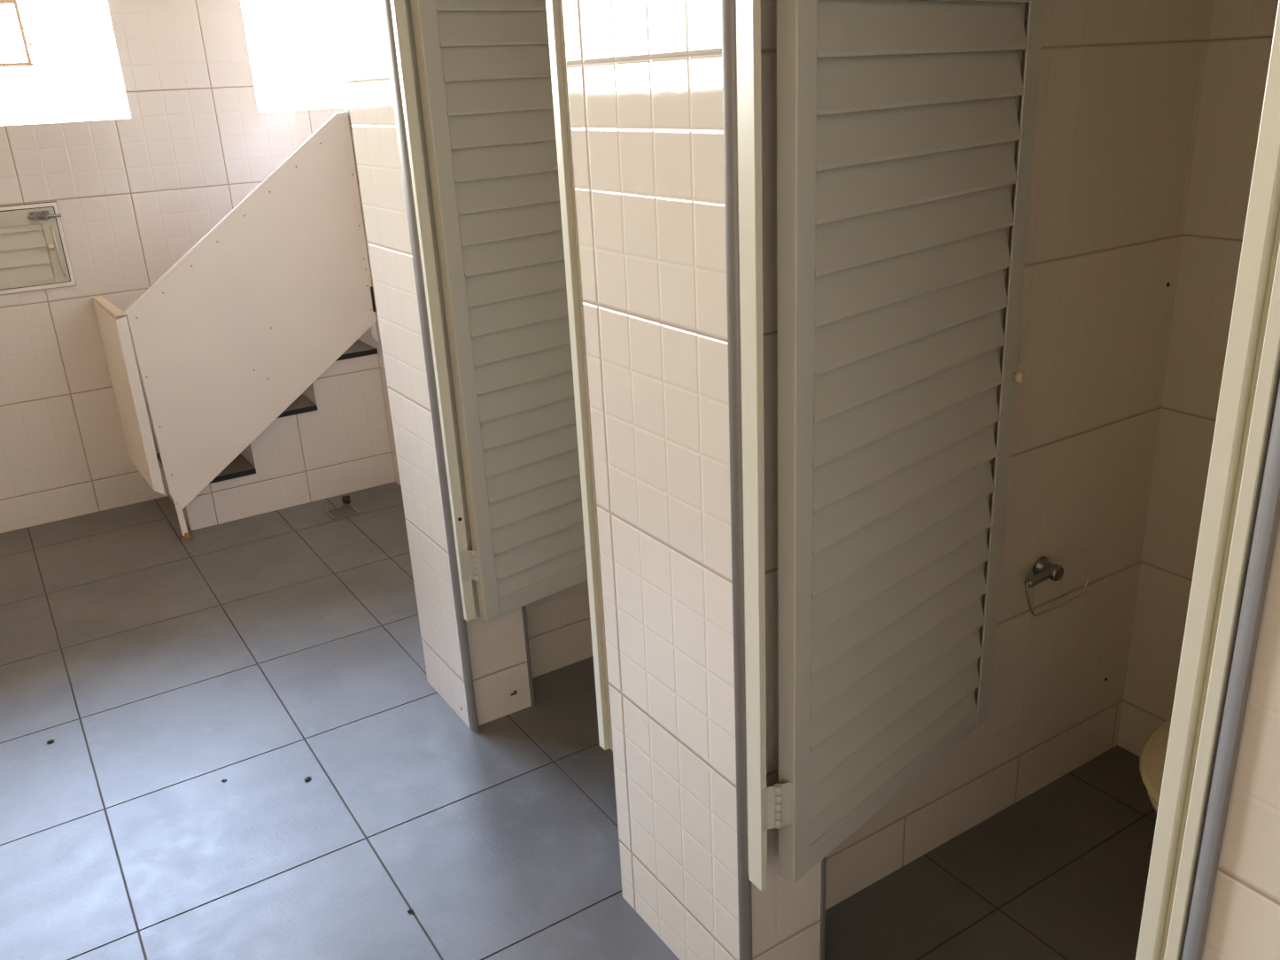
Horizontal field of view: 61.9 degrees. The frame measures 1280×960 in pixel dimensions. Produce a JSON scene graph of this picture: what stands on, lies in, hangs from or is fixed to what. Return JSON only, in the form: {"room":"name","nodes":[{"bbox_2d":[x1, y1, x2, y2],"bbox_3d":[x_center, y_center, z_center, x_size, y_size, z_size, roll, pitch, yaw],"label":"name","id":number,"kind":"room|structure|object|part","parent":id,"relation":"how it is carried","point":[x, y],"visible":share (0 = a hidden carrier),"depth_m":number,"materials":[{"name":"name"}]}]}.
{"room":"public restroom","nodes":[
{"label":"public restroom","id":0,"kind":"room"},
{"bbox_2d":[0,0,343,533],"bbox_3d":[-2.559,-1.090,3.522,4.275,2.750,0.160,-15,24,-30],"label":"wall","id":1,"kind":"structure","parent":0,"point":[135,192],"depth_m":3.93,"materials":[{"name":"tile"}]},
{"bbox_2d":[0,201,76,294],"bbox_3d":[-2.254,-0.791,3.707,0.478,0.299,0.038,-15,24,-30],"label":"hatch","id":2,"kind":"object","parent":1,"relation":"attached to","point":[34,255],"visible":1,"depth_m":3.78,"materials":[{"name":"white metal"}]},
{"bbox_3d":[-2.259,-0.780,3.722,0.346,0.205,0.012,-15,24,-30],"label":"louvre panel","id":3,"kind":"part","parent":2,"relation":"part of","materials":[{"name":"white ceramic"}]},
{"bbox_3d":[-2.099,-0.930,3.760,0.104,0.015,0.011,-15,24,-30],"label":"bolt rod","id":4,"kind":"part","parent":2,"relation":"part of","materials":[{"name":"silver metal"}]},
{"bbox_3d":[-2.096,-0.833,3.794,0.022,0.022,0.020,-15,24,-30],"label":"knob","id":5,"kind":"part","parent":2,"relation":"part of","materials":[{"name":"beige plastic"}]},
{"bbox_3d":[-2.081,-0.818,3.813,0.014,0.181,0.007,-15,24,-30],"label":"pull rod","id":6,"kind":"part","parent":2,"relation":"part of","materials":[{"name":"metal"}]},
{"bbox_2d":[0,0,124,124],"bbox_3d":[-2.374,-1.678,3.500,1.133,1.053,0.126,-15,24,-30],"label":"window","id":7,"kind":"structure","parent":1,"relation":"in","point":[22,28],"depth_m":3.68,"materials":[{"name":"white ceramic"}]},
{"bbox_3d":[-2.351,-1.484,3.552,0.535,0.215,0.037,-15,24,-30],"label":"sash","id":8,"kind":"part","parent":7,"relation":"part of","materials":[{"name":"paint"}]},
{"bbox_2d":[328,0,400,485],"bbox_3d":[-0.609,-1.078,3.224,0.070,2.750,1.533,-15,24,-30],"label":"wall","id":9,"kind":"structure","parent":0,"point":[332,6],"depth_m":3.92,"materials":[{"name":"tile"}]},
{"bbox_2d":[334,0,593,727],"bbox_3d":[-0.065,-0.846,2.533,1.173,2.750,0.278,-15,24,-30],"label":"wall","id":10,"kind":"structure","parent":0,"point":[559,623],"depth_m":2.49,"materials":[{"name":"tile"}]},
{"bbox_2d":[380,0,479,732],"bbox_3d":[-0.471,-0.672,2.127,0.014,2.750,0.024,-15,24,-30],"label":"bead","id":11,"kind":"object","parent":10,"relation":"attached to","point":[386,8],"visible":0.97,"depth_m":2.27,"materials":[{"name":"metal"}]},
{"bbox_2d":[390,0,479,621],"bbox_3d":[-0.436,-0.499,2.186,0.047,1.738,0.061,-15,24,-30],"label":"door frame","id":12,"kind":"structure","parent":10,"relation":"attached to","point":[401,12],"depth_m":2.19,"materials":[{"name":"white wood"}]},
{"bbox_2d":[410,0,587,620],"bbox_3d":[-0.192,-0.552,2.335,0.624,1.708,0.032,-20,26,-37],"label":"door","id":13,"kind":"structure","parent":10,"relation":"in","point":[484,66],"depth_m":2.28,"materials":[{"name":"white wood"}]},
{"bbox_3d":[-0.168,-0.560,2.354,0.552,1.708,0.030,-20,26,-37],"label":"rail","id":14,"kind":"part","parent":13,"relation":"part of","materials":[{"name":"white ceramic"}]},
{"bbox_2d":[521,605,535,706],"bbox_3d":[-0.336,-0.713,2.218,0.010,2.750,0.006,-15,24,-30],"label":"bead","id":15,"kind":"object","parent":10,"relation":"attached to","point":[523,610],"visible":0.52,"depth_m":2.65,"materials":[{"name":"metal"}]},
{"bbox_2d":[0,481,1156,959],"bbox_3d":[-1.025,0.970,1.862,4.675,0.080,5.662,-15,24,-30],"label":"floor","id":16,"kind":"structure","parent":0,"point":[264,654],"depth_m":2.38,"materials":[{"name":"grey tile"}]},
{"bbox_2d":[92,112,378,540],"bbox_3d":[-1.495,-0.600,3.976,0.894,1.410,0.525,-15,24,-30],"label":"guard","id":17,"kind":"object","parent":16,"relation":"on","point":[236,329],"visible":1,"depth_m":3.78,"materials":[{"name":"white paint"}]},
{"bbox_3d":[-1.645,0.134,3.823,0.024,0.137,0.019,-15,24,-30],"label":"support post","id":18,"kind":"part","parent":17,"relation":"part of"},
{"bbox_3d":[-1.637,0.199,3.847,0.040,0.022,0.038,-15,24,-30],"label":"foot plate","id":19,"kind":"part","parent":17,"relation":"part of","materials":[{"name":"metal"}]},
{"bbox_2d":[156,327,395,530],"bbox_3d":[-1.171,-0.376,4.320,1.480,0.720,0.456,-15,24,-30],"label":"block","id":20,"kind":"object","parent":16,"relation":"on","point":[332,440],"visible":0.41,"depth_m":4.07,"materials":[{"name":"tile"}]},
{"bbox_2d":[325,504,360,519],"bbox_3d":[-1.120,0.120,4.013,0.104,0.003,0.104,-15,24,-30],"label":"floor drain","id":21,"kind":"object","parent":16,"relation":"on","point":[340,512],"visible":1,"depth_m":4.01,"materials":[{"name":"metal"}]},
{"bbox_2d":[341,497,350,504],"bbox_3d":[-1.126,0.079,4.094,0.041,0.023,0.027,17,28,42],"label":"pebble","id":22,"kind":"object","parent":16,"relation":"on","point":[347,500],"visible":1,"depth_m":4.08,"materials":[{"name":"black stone"}]},
{"bbox_2d":[1139,717,1171,814],"bbox_3d":[1.081,0.448,1.747,0.608,0.775,0.400,-15,24,-30],"label":"toilet","id":23,"kind":"object","parent":16,"relation":"on","point":[1152,756],"visible":0.11,"depth_m":1.74,"materials":[{"name":"beige ceramic"}]},
{"bbox_3d":[1.044,0.649,1.791,0.475,0.372,0.350,-15,24,-30],"label":"bowl","id":24,"kind":"part","parent":23,"relation":"part of","materials":[{"name":"beige ceramic"}]},
{"bbox_2d":[562,0,1213,959],"bbox_3d":[0.494,-0.565,1.711,1.172,2.750,0.373,-15,24,-30],"label":"wall","id":25,"kind":"structure","parent":0,"point":[1120,81],"depth_m":1.77,"materials":[{"name":"tile"}]},
{"bbox_2d":[545,0,612,750],"bbox_3d":[-0.092,-0.319,1.659,0.031,1.738,0.042,-15,24,-30],"label":"door frame","id":26,"kind":"structure","parent":25,"relation":"attached to","point":[554,15],"depth_m":1.70,"materials":[{"name":"white wood"}]},
{"bbox_2d":[561,0,622,896],"bbox_3d":[-0.096,-0.484,1.576,0.010,2.750,0.006,-15,24,-30],"label":"bead","id":27,"kind":"object","parent":25,"relation":"attached to","point":[562,0],"visible":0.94,"depth_m":1.71,"materials":[{"name":"metal"}]},
{"bbox_2d":[721,0,752,959],"bbox_3d":[0.111,-0.380,1.271,0.014,2.750,0.015,-15,24,-30],"label":"bead","id":28,"kind":"object","parent":25,"relation":"attached to","point":[727,6],"visible":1,"depth_m":1.40,"materials":[{"name":"metal"}]},
{"bbox_2d":[735,0,767,892],"bbox_3d":[0.140,-0.204,1.325,0.032,1.738,0.054,-15,24,-30],"label":"door frame","id":29,"kind":"structure","parent":25,"relation":"attached to","point":[748,12],"depth_m":1.34,"materials":[{"name":"white wood"}]},
{"bbox_2d":[819,856,826,959],"bbox_3d":[0.249,-0.419,1.357,0.010,2.750,0.006,-15,24,-30],"label":"bead","id":30,"kind":"object","parent":25,"relation":"attached to","point":[824,860],"depth_m":1.78,"materials":[{"name":"metal"}]},
{"bbox_2d":[761,0,1045,884],"bbox_3d":[0.383,-0.265,1.494,0.638,1.708,0.050,-22,28,-40],"label":"door","id":31,"kind":"structure","parent":25,"relation":"in","point":[897,120],"depth_m":1.53,"materials":[{"name":"white wood"}]},
{"bbox_3d":[0.404,-0.278,1.526,0.552,1.708,0.030,-22,27,-40],"label":"rail","id":32,"kind":"part","parent":31,"relation":"part of","materials":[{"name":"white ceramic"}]},
{"bbox_3d":[0.621,-0.169,1.750,0.021,0.021,0.019,-22,27,-40],"label":"knob","id":33,"kind":"part","parent":31,"relation":"part of","materials":[{"name":"beige ceramic"}]},
{"bbox_2d":[1024,556,1089,616],"bbox_3d":[0.807,0.199,2.074,0.192,0.105,0.044,-15,24,-30],"label":"toilet paper holder","id":34,"kind":"object","parent":25,"relation":"attached to","point":[1043,570],"visible":1,"depth_m":2.04,"materials":[{"name":"silver metal"}]},
{"bbox_3d":[0.760,0.187,2.028,0.073,0.021,0.019,-15,24,-30],"label":"arm","id":35,"kind":"part","parent":34,"relation":"part of","materials":[{"name":"silver metal"}]},
{"bbox_2d":[1117,0,1278,757],"bbox_3d":[0.765,-0.859,2.454,0.150,2.750,5.262,-15,24,-30],"label":"wall","id":36,"kind":"structure","parent":0,"point":[1241,33],"depth_m":2.05,"materials":[{"name":"tile"}]},
{"bbox_2d":[1201,517,1279,959],"bbox_3d":[1.300,-0.160,0.526,1.172,2.750,1.233,-15,24,-30],"label":"wall","id":37,"kind":"structure","parent":0,"point":[1244,923],"depth_m":0.89,"materials":[{"name":"tile"}]},
{"bbox_2d":[1135,0,1279,959],"bbox_3d":[0.482,-0.034,0.824,0.039,1.738,0.057,-15,24,-30],"label":"door frame","id":38,"kind":"structure","parent":37,"relation":"attached to","point":[1251,376],"depth_m":0.85,"materials":[{"name":"white wood"}]},
{"bbox_2d":[1181,379,1279,959],"bbox_3d":[0.471,-0.197,0.736,0.020,2.750,0.019,-15,24,-30],"label":"bead","id":39,"kind":"object","parent":37,"relation":"attached to","point":[1268,516],"depth_m":0.86,"materials":[{"name":"metal"}]}
]}

